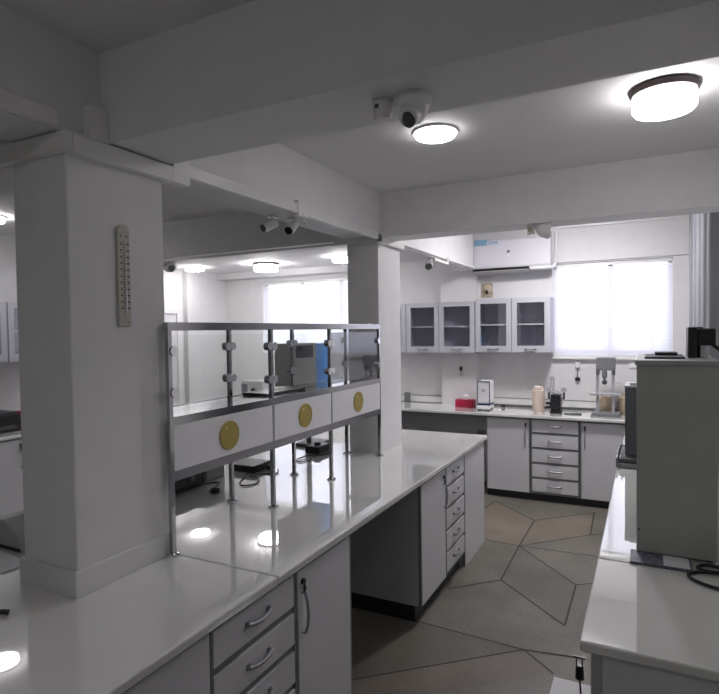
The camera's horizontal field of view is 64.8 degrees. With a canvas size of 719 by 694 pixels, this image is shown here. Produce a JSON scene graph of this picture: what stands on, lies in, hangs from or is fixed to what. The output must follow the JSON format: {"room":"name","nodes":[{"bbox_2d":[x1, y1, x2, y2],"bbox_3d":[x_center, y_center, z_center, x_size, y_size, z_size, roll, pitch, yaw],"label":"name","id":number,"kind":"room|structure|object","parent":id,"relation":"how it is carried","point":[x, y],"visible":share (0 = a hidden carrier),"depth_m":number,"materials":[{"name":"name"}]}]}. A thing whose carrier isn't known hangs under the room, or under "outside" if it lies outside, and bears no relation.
{"room":"laboratory","nodes":[
{"label":"laboratory","id":0,"kind":"room"},
{"bbox_2d":[13,152,168,570],"bbox_3d":[-0.993,0.513,2.167,0.287,2.465,0.421,0,2,27],"label":"column","id":1,"kind":"structure","parent":0,"point":[93,387],"depth_m":2.00,"materials":[{"name":"white paint"}]},
{"bbox_2d":[0,129,72,166],"bbox_3d":[-1.121,-0.676,1.936,0.387,0.062,0.029,0,2,27],"label":"trim","id":2,"kind":"structure","parent":1,"relation":"attached to","point":[57,142],"depth_m":1.91,"materials":[{"name":"white plastic"}]},
{"bbox_2d":[20,532,169,598],"bbox_3d":[-0.994,0.799,2.171,0.308,0.092,0.434,0,2,27],"label":"baseboard","id":3,"kind":"structure","parent":1,"relation":"attached to","point":[70,583],"depth_m":2.01,"materials":[{"name":"white paint"}]},
{"bbox_2d":[116,225,130,325],"bbox_3d":[-0.866,-0.263,2.083,0.014,0.372,0.054,0,2,27],"label":"thermometer","id":4,"kind":"object","parent":1,"relation":"attached to","point":[122,232],"visible":1,"depth_m":2.08,"materials":[{"name":"beige plastic"}]},
{"bbox_2d":[66,133,189,187],"bbox_3d":[-0.839,-0.715,2.109,0.040,0.122,0.535,0,2,27],"label":"trim","id":5,"kind":"structure","parent":1,"relation":"attached to","point":[178,174],"depth_m":2.07,"materials":[{"name":"white plastic"}]},
{"bbox_2d":[0,235,184,410],"bbox_3d":[-4.105,0.220,4.561,0.150,3.000,8.800,0,2,27],"label":"wall","id":6,"kind":"structure","parent":0,"point":[173,286],"depth_m":5.66,"materials":[{"name":"white paint"}]},
{"bbox_2d":[0,302,7,361],"bbox_3d":[-3.585,-0.125,4.994,0.375,0.550,0.765,0,2,27],"label":"upper cabinet","id":7,"kind":"object","parent":6,"relation":"attached to","point":[3,317],"visible":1,"depth_m":5.23,"materials":[{"name":"grey"}]},
{"bbox_2d":[3,302,18,361],"bbox_3d":[-3.227,-0.152,5.698,0.375,0.555,0.795,0,2,27],"label":"upper cabinet","id":8,"kind":"object","parent":6,"relation":"attached to","point":[11,307],"visible":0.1,"depth_m":5.31,"materials":[{"name":"grey"}]},
{"bbox_2d":[164,307,183,404],"bbox_3d":[-2.626,0.554,7.233,0.069,2.140,1.040,0,2,27],"label":"door","id":9,"kind":"structure","parent":6,"relation":"in","point":[172,314],"depth_m":7.61,"materials":[{"name":"white plastic"}]},
{"bbox_2d":[182,270,226,402],"bbox_3d":[-2.186,0.271,8.088,0.080,2.645,0.780,0,2,27],"label":"wall pier","id":10,"kind":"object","parent":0,"point":[205,360],"visible":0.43,"depth_m":8.00,"materials":[{"name":"white paint"}]},
{"bbox_2d":[0,4,472,270],"bbox_3d":[-0.722,-0.981,2.660,0.252,0.485,8.550,0,2,27],"label":"beam","id":11,"kind":"structure","parent":0,"point":[38,63],"depth_m":2.62,"materials":[{"name":"paint"}]},
{"bbox_2d":[0,88,57,126],"bbox_3d":[-1.596,-0.697,0.623,0.032,0.052,2.710,0,2,27],"label":"trim","id":12,"kind":"structure","parent":11,"relation":"attached to","point":[11,102],"depth_m":1.74,"materials":[{"name":"white plastic"}]},
{"bbox_2d":[83,104,108,143],"bbox_3d":[-0.913,-0.768,1.964,0.038,0.115,0.073,0,2,27],"label":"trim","id":13,"kind":"structure","parent":11,"relation":"attached to","point":[95,119],"depth_m":1.94,"materials":[{"name":"white plastic"}]},
{"bbox_2d":[259,215,278,232],"bbox_3d":[-0.518,-0.709,3.253,0.067,0.115,0.125,1,2,42],"label":"ceiling camera","id":14,"kind":"object","parent":11,"relation":"attached to","point":[268,225],"visible":0.99,"depth_m":3.23,"materials":[{"name":"white plastic"}]},
{"bbox_2d":[190,166,378,239],"bbox_3d":[-0.293,-0.764,3.191,0.033,0.080,1.890,0,2,27],"label":"trim","id":15,"kind":"structure","parent":11,"relation":"attached to","point":[297,207],"depth_m":2.89,"materials":[{"name":"white plastic"}]},
{"bbox_2d":[284,217,298,234],"bbox_3d":[-0.394,-0.711,3.319,0.070,0.125,0.142,0,2,12],"label":"ceiling camera","id":16,"kind":"object","parent":11,"relation":"attached to","point":[289,229],"visible":0.98,"depth_m":3.28,"materials":[{"name":"white plastic"}]},
{"bbox_2d":[424,258,432,270],"bbox_3d":[0.654,-0.783,5.310,0.080,0.140,0.152,0,2,15],"label":"ceiling camera","id":17,"kind":"object","parent":11,"relation":"attached to","point":[428,265],"visible":0.88,"depth_m":5.26,"materials":[{"name":"white plastic"}]},
{"bbox_2d":[433,257,448,264],"bbox_3d":[0.774,-0.836,5.390,0.024,0.070,0.400,0,2,27],"label":"ceiling camera","id":18,"kind":"object","parent":11,"relation":"attached to","point":[446,262],"depth_m":5.41,"materials":[{"name":"white plastic"}]},
{"bbox_2d":[217,264,347,280],"bbox_3d":[-0.922,-1.020,7.737,2.650,0.090,0.180,0,2,27],"label":"beam","id":19,"kind":"structure","parent":0,"point":[333,269],"depth_m":7.69,"materials":[{"name":"paint"}]},
{"bbox_2d":[175,246,417,273],"bbox_3d":[-1.115,-1.149,6.472,4.150,0.255,3.000,0,2,27],"label":"ceiling","id":20,"kind":"structure","parent":0,"point":[317,257],"depth_m":6.78,"materials":[{"name":"paint"}]},
{"bbox_2d":[184,266,204,271],"bbox_3d":[-2.123,-1.006,7.303,0.258,0.050,0.258,0,2,27],"label":"ceiling lamp","id":21,"kind":"object","parent":20,"relation":"attached to","point":[187,268],"visible":1,"depth_m":7.22,"materials":[{"name":"white plastic"}]},
{"bbox_2d":[253,262,279,271],"bbox_3d":[-1.154,-0.986,7.003,0.336,0.100,0.336,0,2,27],"label":"ceiling lamp","id":22,"kind":"object","parent":20,"relation":"attached to","point":[258,266],"visible":1,"depth_m":6.88,"materials":[{"name":"white plastic"}]},
{"bbox_2d":[331,255,346,262],"bbox_3d":[-0.187,-0.998,6.433,0.269,0.070,0.269,0,2,27],"label":"ceiling lamp","id":23,"kind":"object","parent":20,"relation":"attached to","point":[335,258],"visible":0.62,"depth_m":6.33,"materials":[{"name":"white plastic"}]},
{"bbox_2d":[0,0,718,236],"bbox_3d":[-1.927,-1.063,1.726,7.000,0.100,6.200,0,2,27],"label":"ceiling","id":24,"kind":"structure","parent":0,"point":[589,123],"depth_m":2.84,"materials":[{"name":"paint"}]},
{"bbox_2d":[413,123,456,143],"bbox_3d":[0.378,-1.059,2.823,0.217,0.034,0.217,0,2,27],"label":"recessed light","id":25,"kind":"object","parent":24,"relation":"in","point":[438,132],"visible":1,"depth_m":2.77,"materials":[{"name":"white plastic"}]},
{"bbox_2d":[628,74,701,120],"bbox_3d":[1.264,-1.025,2.351,0.269,0.100,0.269,0,2,27],"label":"ceiling lamp","id":26,"kind":"object","parent":24,"relation":"attached to","point":[666,97],"visible":1,"depth_m":2.27,"materials":[{"name":"grey plastic"}]},
{"bbox_2d":[0,0,718,197],"bbox_3d":[-1.586,-0.891,2.507,6.300,0.338,0.291,0,2,27],"label":"beam","id":27,"kind":"structure","parent":0,"point":[257,73],"depth_m":1.59,"materials":[{"name":"paint"}]},
{"bbox_2d":[372,89,431,127],"bbox_3d":[0.125,-0.673,1.644,0.174,0.097,0.107,0,2,27],"label":"ceiling camera","id":28,"kind":"object","parent":27,"relation":"attached to","point":[413,105],"visible":1,"depth_m":1.60,"materials":[{"name":"white plastic"}]},
{"bbox_2d":[347,243,401,453],"bbox_3d":[0.127,0.436,4.335,0.252,2.465,0.405,0,2,27],"label":"column","id":29,"kind":"structure","parent":0,"point":[373,268],"depth_m":4.17,"materials":[{"name":"white paint"}]},
{"bbox_2d":[163,244,332,261],"bbox_3d":[-1.471,-0.770,4.910,2.930,0.017,0.019,0,2,27],"label":"trim","id":30,"kind":"structure","parent":29,"relation":"attached to","point":[322,245],"depth_m":4.60,"materials":[{"name":"white plastic"}]},
{"bbox_2d":[333,234,381,245],"bbox_3d":[-0.018,-0.777,4.116,0.380,0.055,0.039,0,2,27],"label":"trim","id":31,"kind":"structure","parent":29,"relation":"attached to","point":[363,240],"depth_m":4.11,"materials":[{"name":"white paint"}]},
{"bbox_2d":[376,235,403,249],"bbox_3d":[0.231,-0.778,4.223,0.033,0.055,0.455,0,2,27],"label":"trim","id":32,"kind":"structure","parent":29,"relation":"attached to","point":[399,245],"depth_m":4.20,"materials":[{"name":"white paint"}]},
{"bbox_2d":[400,241,474,268],"bbox_3d":[0.797,-0.863,5.433,0.024,0.030,2.220,0,2,27],"label":"trim","id":33,"kind":"structure","parent":29,"relation":"attached to","point":[406,244],"depth_m":5.22,"materials":[{"name":"white plastic"}]},
{"bbox_2d":[162,148,718,260],"bbox_3d":[-0.543,-1.032,4.562,6.300,0.475,0.215,0,2,27],"label":"beam","id":34,"kind":"structure","parent":0,"point":[685,183],"depth_m":3.67,"materials":[{"name":"paint"}]},
{"bbox_2d":[163,260,176,271],"bbox_3d":[-1.755,-0.741,5.218,0.155,0.112,0.150,0,2,27],"label":"ceiling camera","id":35,"kind":"object","parent":34,"relation":"attached to","point":[169,266],"visible":0.85,"depth_m":5.17,"materials":[{"name":"white plastic"}]},
{"bbox_2d":[527,223,551,238],"bbox_3d":[1.170,-0.748,3.679,0.155,0.091,0.114,0,2,27],"label":"ceiling camera","id":36,"kind":"object","parent":34,"relation":"attached to","point":[542,229],"visible":1,"depth_m":3.65,"materials":[{"name":"white plastic"}]},
{"bbox_2d":[225,217,688,480],"bbox_3d":[0.716,-0.020,7.154,7.200,3.200,0.200,0,2,27],"label":"wall","id":37,"kind":"structure","parent":0,"point":[514,374],"depth_m":6.45,"materials":[{"name":"white paint"}]},
{"bbox_2d":[266,280,348,348],"bbox_3d":[-0.501,-0.422,7.794,1.850,1.000,0.065,0,2,27],"label":"window","id":38,"kind":"structure","parent":37,"relation":"in","point":[347,280],"depth_m":7.89,"materials":[{"name":"white glass"}]},
{"bbox_2d":[263,278,348,352],"bbox_3d":[-0.539,-0.404,7.718,1.838,1.026,0.045,0,2,27],"label":"blind","id":39,"kind":"object","parent":38,"relation":"attached to","point":[321,335],"visible":0.52,"depth_m":7.79,"materials":[{"name":"white fabric"}]},
{"bbox_2d":[400,304,406,351],"bbox_3d":[0.435,-0.229,6.971,0.408,0.575,0.355,0,2,27],"label":"upper cabinet","id":40,"kind":"object","parent":37,"relation":"attached to","point":[402,306],"visible":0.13,"depth_m":6.76,"materials":[{"name":"grey"}]},
{"bbox_2d":[481,283,492,296],"bbox_3d":[1.482,-0.663,6.602,0.135,0.165,0.048,0,2,27],"label":"bell","id":41,"kind":"object","parent":37,"relation":"attached to","point":[486,288],"visible":1,"depth_m":6.60,"materials":[{"name":"beige plastic"}]},
{"bbox_2d":[401,394,618,409],"bbox_3d":[0.953,0.635,6.925,5.430,0.096,0.034,0,2,27],"label":"trim","id":42,"kind":"structure","parent":37,"relation":"attached to","point":[420,398],"depth_m":6.48,"materials":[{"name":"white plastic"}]},
{"bbox_2d":[475,297,554,351],"bbox_3d":[1.726,-0.243,6.316,0.806,0.591,0.355,0,2,27],"label":"upper cabinet","id":43,"kind":"object","parent":37,"relation":"attached to","point":[526,324],"visible":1,"depth_m":6.36,"materials":[{"name":"grey laminate"}]},
{"bbox_2d":[481,323,543,325],"bbox_3d":[1.739,-0.252,6.343,0.770,0.016,0.266,0,2,27],"label":"shelf","id":44,"kind":"object","parent":43,"relation":"attached to","point":[482,324],"depth_m":6.35,"materials":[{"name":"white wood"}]},
{"bbox_2d":[472,231,557,274],"bbox_3d":[1.732,-1.049,6.360,0.908,0.447,0.250,0,2,27],"label":"air conditioner","id":45,"kind":"object","parent":37,"relation":"attached to","point":[519,254],"visible":0.94,"depth_m":6.25,"materials":[{"name":"white plastic"}]},
{"bbox_2d":[550,357,635,359],"bbox_3d":[2.665,0.125,6.032,1.212,0.016,0.045,0,2,27],"label":"sill","id":46,"kind":"structure","parent":37,"relation":"attached to","point":[550,357],"depth_m":6.13,"materials":[{"name":"white plastic"}]},
{"bbox_2d":[554,261,671,353],"bbox_3d":[2.728,-0.420,6.154,1.172,1.000,0.065,0,2,27],"label":"window","id":47,"kind":"structure","parent":37,"relation":"in","point":[666,261],"depth_m":6.13,"materials":[{"name":"white glass"}]},
{"bbox_2d":[554,257,671,354],"bbox_3d":[2.690,-0.402,6.079,1.160,1.026,0.045,0,2,27],"label":"blind","id":48,"kind":"object","parent":47,"relation":"attached to","point":[650,338],"visible":0.9,"depth_m":6.06,"materials":[{"name":"white fabric"}]},
{"bbox_2d":[552,253,688,262],"bbox_3d":[2.748,-0.936,5.963,1.380,0.013,0.025,0,2,27],"label":"trim","id":49,"kind":"structure","parent":37,"relation":"attached to","point":[679,253],"depth_m":5.95,"materials":[{"name":"white plastic"}]},
{"bbox_2d":[555,215,688,228],"bbox_3d":[2.757,-1.285,5.926,1.350,0.082,0.060,0,2,27],"label":"trim","id":50,"kind":"structure","parent":37,"relation":"attached to","point":[679,216],"depth_m":5.92,"materials":[{"name":"white plastic"}]},
{"bbox_2d":[441,234,478,434],"bbox_3d":[1.196,0.120,6.746,0.425,2.930,0.099,0,2,27],"label":"wall","id":51,"kind":"structure","parent":0,"point":[456,286],"depth_m":6.70,"materials":[{"name":"white paint"}]},
{"bbox_2d":[406,301,475,352],"bbox_3d":[0.968,-0.229,6.642,0.831,0.580,0.250,0,2,27],"label":"upper cabinet","id":52,"kind":"object","parent":51,"relation":"attached to","point":[446,327],"visible":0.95,"depth_m":6.67,"materials":[{"name":"grey"}]},
{"bbox_2d":[411,326,469,327],"bbox_3d":[0.981,-0.238,6.670,0.795,0.016,0.161,0,2,27],"label":"shelf","id":53,"kind":"object","parent":52,"relation":"attached to","point":[411,326],"depth_m":6.67,"materials":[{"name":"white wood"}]},
{"bbox_2d":[351,481,607,693],"bbox_3d":[-1.297,1.770,3.190,7.200,0.102,9.600,0,2,27],"label":"floor","id":54,"kind":"structure","parent":0,"point":[510,620],"depth_m":3.50,"materials":[{"name":"tile"}]},
{"bbox_2d":[0,438,23,516],"bbox_3d":[-3.403,1.265,5.080,0.574,0.862,0.531,0,2,27],"label":"base cabinet","id":55,"kind":"object","parent":54,"relation":"on","point":[11,474],"visible":0.7,"depth_m":5.08,"materials":[{"name":"grey laminate"}]},
{"bbox_2d":[0,548,277,693],"bbox_3d":[-1.527,0.898,1.190,1.400,0.036,2.682,0,2,27],"label":"countertop","id":56,"kind":"structure","parent":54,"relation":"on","point":[109,639],"depth_m":1.76,"materials":[{"name":"white stone"}]},
{"bbox_2d":[0,550,19,572],"bbox_3d":[-1.452,0.839,2.243,0.300,0.017,0.110,0,2,27],"label":"paper sheet","id":57,"kind":"object","parent":56,"relation":"on","point":[8,562],"visible":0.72,"depth_m":2.22,"materials":[{"name":"white paper"}]},
{"bbox_2d":[0,510,24,552],"bbox_3d":[-1.441,0.783,2.464,0.200,0.119,0.202,0,2,27],"label":"scale","id":58,"kind":"object","parent":56,"relation":"on","point":[12,537],"visible":0.43,"depth_m":2.37,"materials":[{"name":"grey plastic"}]},
{"bbox_2d":[124,634,209,693],"bbox_3d":[-0.851,1.329,1.581,0.503,0.862,0.721,0,2,27],"label":"base cabinet","id":59,"kind":"object","parent":54,"relation":"on","point":[188,672],"visible":0.02,"depth_m":1.68,"materials":[{"name":"grey"}]},
{"bbox_2d":[209,574,296,693],"bbox_3d":[-0.564,1.310,2.115,0.530,0.862,0.484,0,2,27],"label":"drawer unit","id":60,"kind":"object","parent":54,"relation":"on","point":[254,651],"visible":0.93,"depth_m":2.01,"materials":[{"name":"grey"}]},
{"bbox_2d":[295,535,352,693],"bbox_3d":[-0.348,1.295,2.537,0.534,0.862,0.457,0,2,27],"label":"base cabinet","id":61,"kind":"object","parent":54,"relation":"on","point":[323,586],"visible":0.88,"depth_m":2.42,"materials":[{"name":"grey"}]},
{"bbox_2d":[350,469,447,621],"bbox_3d":[0.036,1.266,3.377,0.609,0.862,1.384,0,2,27],"label":"base cabinet","id":62,"kind":"object","parent":54,"relation":"on","point":[398,557],"visible":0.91,"depth_m":3.56,"materials":[{"name":"grey"}]},
{"bbox_2d":[440,456,464,589],"bbox_3d":[0.482,1.237,4.176,0.530,0.862,0.438,0,2,27],"label":"drawer unit","id":63,"kind":"object","parent":54,"relation":"on","point":[454,473],"visible":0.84,"depth_m":4.04,"materials":[{"name":"grey"}]},
{"bbox_2d":[459,442,484,566],"bbox_3d":[0.699,1.221,4.633,0.503,0.862,0.565,0,2,27],"label":"base cabinet","id":64,"kind":"object","parent":54,"relation":"on","point":[474,459],"visible":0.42,"depth_m":4.47,"materials":[{"name":"grey"}]},
{"bbox_2d":[486,416,531,498],"bbox_3d":[1.688,1.162,6.229,0.460,0.862,0.584,0,2,27],"label":"base cabinet","id":65,"kind":"object","parent":54,"relation":"on","point":[508,441],"visible":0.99,"depth_m":6.00,"materials":[{"name":"grey"}]},
{"bbox_2d":[531,419,580,504],"bbox_3d":[2.111,1.162,6.016,0.474,0.862,0.580,0,2,27],"label":"drawer unit","id":66,"kind":"object","parent":54,"relation":"on","point":[555,444],"visible":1,"depth_m":5.78,"materials":[{"name":"grey laminate"}]},
{"bbox_2d":[550,677,590,693],"bbox_3d":[0.945,1.650,2.507,0.213,0.120,0.380,0,2,27],"label":"carton","id":67,"kind":"object","parent":54,"relation":"on","point":[559,685],"visible":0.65,"depth_m":2.64,"materials":[{"name":"white cardboard"}]},
{"bbox_2d":[580,421,624,507],"bbox_3d":[2.548,1.163,5.792,0.497,0.862,0.584,0,2,27],"label":"base cabinet","id":68,"kind":"object","parent":54,"relation":"on","point":[599,442],"visible":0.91,"depth_m":5.60,"materials":[{"name":"grey"}]},
{"bbox_2d":[401,402,624,430],"bbox_3d":[0.831,0.793,6.636,5.455,0.200,0.586,0,2,27],"label":"countertop","id":69,"kind":"structure","parent":68,"relation":"on","point":[440,415],"depth_m":6.22,"materials":[{"name":"glossy white solid surface"}]},
{"bbox_2d":[455,394,475,407],"bbox_3d":[1.222,0.615,6.538,0.210,0.152,0.120,0,2,27],"label":"tissue box","id":70,"kind":"object","parent":69,"relation":"on","point":[465,402],"visible":1,"depth_m":6.50,"materials":[{"name":"red cardboard"}]},
{"bbox_2d":[477,379,493,410],"bbox_3d":[1.398,0.531,6.300,0.144,0.328,0.220,0,2,27],"label":"instrument","id":71,"kind":"object","parent":69,"relation":"on","point":[485,388],"visible":1,"depth_m":6.23,"materials":[{"name":"white plastic"}]},
{"bbox_2d":[532,386,544,411],"bbox_3d":[1.929,0.557,6.109,0.132,0.272,0.131,0,2,27],"label":"storage jar","id":72,"kind":"object","parent":69,"relation":"on","point":[538,394],"visible":1,"depth_m":6.06,"materials":[{"name":"beige plastic"}]},
{"bbox_2d":[549,376,554,410],"bbox_3d":[2.099,0.501,6.167,0.070,0.375,0.070,0,2,27],"label":"glass cylinder","id":73,"kind":"object","parent":69,"relation":"on","point":[552,379],"visible":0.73,"depth_m":6.15,"materials":[{"name":"white"}]},
{"bbox_2d":[546,387,566,413],"bbox_3d":[2.072,0.555,5.969,0.212,0.270,0.160,0,2,27],"label":"pump","id":74,"kind":"object","parent":69,"relation":"on","point":[555,402],"visible":1,"depth_m":5.91,"materials":[{"name":"black plastic"}]},
{"bbox_2d":[590,356,620,417],"bbox_3d":[2.495,0.398,5.749,0.285,0.595,0.240,0,2,27],"label":"stand","id":75,"kind":"object","parent":69,"relation":"on","point":[604,364],"visible":1,"depth_m":5.72,"materials":[{"name":"grey metal"}]},
{"bbox_2d":[599,396,611,410],"bbox_3d":[2.595,0.586,5.963,0.160,0.203,0.159,0,2,27],"label":"jar","id":76,"kind":"object","parent":69,"relation":"on","point":[605,402],"visible":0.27,"depth_m":5.89,"materials":[{"name":"beige plastic"}]},
{"bbox_2d":[619,393,624,413],"bbox_3d":[2.751,0.583,5.872,0.116,0.210,0.116,0,2,27],"label":"jar","id":77,"kind":"object","parent":69,"relation":"on","point":[622,397],"visible":0.39,"depth_m":5.84,"materials":[{"name":"beige plastic"}]},
{"bbox_2d":[591,653,718,693],"bbox_3d":[1.744,1.250,3.097,0.612,0.862,3.540,0,2,27],"label":"base cabinet","id":78,"kind":"object","parent":54,"relation":"on","point":[608,675],"visible":0.11,"depth_m":1.59,"materials":[{"name":"grey"}]},
{"bbox_2d":[573,654,584,693],"bbox_3d":[0.723,1.364,1.818,0.036,0.717,0.093,-1,2,-9],"label":"plug","id":79,"kind":"object","parent":78,"relation":"hanging from","point":[579,671],"visible":1,"depth_m":1.83,"materials":[{"name":"black plastic"}]},
{"bbox_2d":[580,559,718,681],"bbox_3d":[1.060,0.845,1.765,0.637,0.032,0.652,0,2,27],"label":"countertop","id":80,"kind":"structure","parent":78,"relation":"on","point":[659,618],"depth_m":1.73,"materials":[{"name":"white laminate"}]},
{"bbox_2d":[687,563,718,589],"bbox_3d":[1.309,0.806,1.975,0.295,0.026,0.220,0,2,27],"label":"power cable","id":81,"kind":"object","parent":80,"relation":"on","point":[699,570],"visible":1,"depth_m":2.03,"materials":[{"name":"black plastic"}]},
{"bbox_2d":[598,433,718,576],"bbox_3d":[1.875,0.788,3.371,0.637,0.032,2.945,0,2,27],"label":"countertop","id":82,"kind":"structure","parent":78,"relation":"on","point":[619,536],"depth_m":2.57,"materials":[{"name":"white laminate"}]},
{"bbox_2d":[616,382,636,468],"bbox_3d":[1.881,0.497,3.747,0.318,0.528,0.490,0,2,27],"label":"instrument box","id":83,"kind":"object","parent":82,"relation":"on","point":[626,457],"visible":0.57,"depth_m":3.69,"materials":[{"name":"grey metal"}]},
{"bbox_2d":[616,443,636,468],"bbox_3d":[1.884,0.727,3.754,0.318,0.062,0.490,0,2,27],"label":"tray","id":84,"kind":"object","parent":82,"relation":"on","point":[626,458],"depth_m":3.62,"materials":[{"name":"grey metal"}]},
{"bbox_2d":[630,549,692,571],"bbox_3d":[1.143,0.811,2.153,0.206,0.012,0.130,0,2,27],"label":"booklet","id":85,"kind":"object","parent":82,"relation":"on","point":[663,561],"visible":1,"depth_m":2.13,"materials":[{"name":"white paper"}]},
{"bbox_2d":[635,354,718,561],"bbox_3d":[1.330,0.425,2.399,0.286,0.764,0.548,0,2,27],"label":"lab instrument","id":86,"kind":"object","parent":82,"relation":"on","point":[678,399],"visible":0.93,"depth_m":2.16,"materials":[{"name":"grey metal"}]},
{"bbox_2d":[644,354,684,358],"bbox_3d":[1.293,0.039,2.408,0.145,0.007,0.300,0,2,27],"label":"folder","id":87,"kind":"object","parent":86,"relation":"on","point":[647,356],"visible":0.97,"depth_m":2.31,"materials":[{"name":"black plastic"}]},
{"bbox_2d":[655,351,677,354],"bbox_3d":[1.333,0.027,2.466,0.085,0.012,0.120,0,2,27],"label":"notebook","id":88,"kind":"object","parent":87,"relation":"on","point":[656,352],"visible":1,"depth_m":2.42,"materials":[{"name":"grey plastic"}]},
{"bbox_2d":[686,327,718,357],"bbox_3d":[1.495,-0.019,2.282,0.303,0.126,0.178,0,2,27],"label":"pump","id":89,"kind":"object","parent":86,"relation":"on","point":[698,339],"visible":0.98,"depth_m":2.29,"materials":[{"name":"black plastic"}]},
{"bbox_3d":[-3.890,1.299,4.120,0.574,0.862,0.536,0,2,27],"label":"base cabinet","id":90,"kind":"object","parent":54,"relation":"on","visible":0},
{"bbox_2d":[0,429,20,441],"bbox_3d":[-3.326,0.808,5.252,0.575,0.036,2.900,0,2,27],"label":"countertop","id":91,"kind":"structure","parent":90,"relation":"on","point":[16,434],"depth_m":5.10,"materials":[{"name":"white stone"}]},
{"bbox_2d":[0,410,20,432],"bbox_3d":[-3.428,0.697,5.216,0.325,0.180,0.450,0,2,27],"label":"printer","id":92,"kind":"object","parent":91,"relation":"on","point":[9,420],"visible":1,"depth_m":5.26,"materials":[{"name":"black plastic"}]},
{"bbox_2d":[0,425,15,430],"bbox_3d":[-3.291,0.748,5.143,0.015,0.030,0.340,0,2,27],"label":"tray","id":93,"kind":"object","parent":92,"relation":"on","point":[2,427],"depth_m":5.23,"materials":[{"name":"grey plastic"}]},
{"bbox_3d":[-0.078,1.220,5.043,0.484,0.862,0.538,0,2,27],"label":"base cabinet","id":94,"kind":"object","parent":54,"relation":"on","visible":0},
{"bbox_2d":[175,425,486,584],"bbox_3d":[-0.232,0.808,3.741,1.400,0.036,3.034,0,2,27],"label":"countertop","id":95,"kind":"structure","parent":94,"relation":"on","point":[315,513],"depth_m":2.99,"materials":[{"name":"white"}]},
{"bbox_2d":[175,472,203,493],"bbox_3d":[-1.105,0.755,3.196,0.257,0.115,0.410,0,2,27],"label":"box","id":96,"kind":"object","parent":95,"relation":"on","point":[196,480],"visible":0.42,"depth_m":3.21,"materials":[{"name":"black plastic"}]},
{"bbox_2d":[204,465,223,480],"bbox_3d":[-0.952,0.724,3.516,0.170,0.166,0.170,0,2,27],"label":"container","id":97,"kind":"object","parent":95,"relation":"on","point":[219,471],"visible":0.18,"depth_m":3.46,"materials":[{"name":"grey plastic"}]},
{"bbox_2d":[211,487,222,493],"bbox_3d":[-0.788,0.795,3.137,0.062,0.038,0.038,-1,2,0],"label":"plug","id":98,"kind":"object","parent":95,"relation":"on","point":[214,490],"visible":1,"depth_m":3.12,"materials":[{"name":"black plastic"}]},
{"bbox_2d":[228,458,269,472],"bbox_3d":[-0.715,0.775,3.712,0.204,0.045,0.200,0,2,27],"label":"power adaptor","id":99,"kind":"object","parent":95,"relation":"on","point":[248,465],"visible":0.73,"depth_m":3.65,"materials":[{"name":"black plastic"}]},
{"bbox_2d":[239,469,278,485],"bbox_3d":[-0.642,0.795,3.484,0.176,0.015,0.397,0,2,20],"label":"power cable","id":100,"kind":"object","parent":95,"relation":"on","point":[249,475],"visible":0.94,"depth_m":3.47,"materials":[{"name":"black plastic"}]},
{"bbox_2d":[163,322,383,558],"bbox_3d":[-0.427,0.334,3.204,0.323,0.948,2.032,0,2,27],"label":"rack","id":101,"kind":"object","parent":95,"relation":"on","point":[204,435],"visible":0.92,"depth_m":2.86,"materials":[{"name":"silver metal"}]},
{"bbox_2d":[173,397,263,415],"bbox_3d":[-0.712,0.278,2.644,0.248,0.012,0.631,0,2,27],"label":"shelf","id":102,"kind":"object","parent":101,"relation":"attached to","point":[220,406],"depth_m":2.64,"materials":[{"name":"clear glass"}]},
{"bbox_2d":[242,386,304,395],"bbox_3d":[-0.473,0.246,3.178,0.160,0.014,0.380,0,2,27],"label":"tray","id":103,"kind":"object","parent":101,"relation":"on","point":[283,389],"visible":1,"depth_m":3.13,"materials":[{"name":"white plastic"}]},
{"bbox_2d":[241,379,275,392],"bbox_3d":[-1.379,0.568,7.722,0.350,0.230,0.320,0,2,27],"label":"lab instrument","id":104,"kind":"object","parent":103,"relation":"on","point":[253,384],"visible":0.52,"depth_m":7.61,"materials":[{"name":"grey plastic"}]},
{"bbox_2d":[233,386,325,398],"bbox_3d":[-0.430,0.258,3.198,0.248,0.012,0.576,0,2,27],"label":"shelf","id":105,"kind":"object","parent":101,"relation":"attached to","point":[309,391],"depth_m":3.12,"materials":[{"name":"clear glass"}]},
{"bbox_2d":[297,377,373,386],"bbox_3d":[-0.138,0.238,3.773,0.248,0.012,0.676,0,2,27],"label":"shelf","id":106,"kind":"object","parent":101,"relation":"attached to","point":[343,381],"depth_m":3.73,"materials":[{"name":"clear glass"}]},
{"bbox_2d":[274,343,328,446],"bbox_3d":[-0.430,0.372,4.355,0.210,0.807,0.510,0,2,27],"label":"instrument","id":107,"kind":"object","parent":95,"relation":"on","point":[310,359],"visible":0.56,"depth_m":4.21,"materials":[{"name":"grey metal"}]},
{"bbox_2d":[296,453,328,461],"bbox_3d":[-0.328,0.776,4.020,0.097,0.014,0.352,0,2,35],"label":"power cable","id":108,"kind":"object","parent":95,"relation":"on","point":[327,453],"visible":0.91,"depth_m":3.99,"materials":[{"name":"black plastic"}]},
{"bbox_2d":[305,441,328,453],"bbox_3d":[-0.307,0.740,4.211,0.120,0.075,0.180,0,2,27],"label":"switch box","id":109,"kind":"object","parent":95,"relation":"on","point":[318,447],"visible":0.85,"depth_m":4.15,"materials":[{"name":"black plastic"}]},
{"bbox_3d":[2.764,-1.278,4.470,0.016,0.016,2.350,0,2,27],"label":"rail","id":110,"kind":"object","parent":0,"visible":0},
{"bbox_2d":[689,212,718,359],"bbox_3d":[2.743,-0.276,4.505,0.103,1.965,2.230,0,2,27],"label":"pleated curtain","id":111,"kind":"object","parent":110,"relation":"hanging from","point":[703,227],"visible":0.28,"depth_m":4.05,"materials":[{"name":"grey fabric"}]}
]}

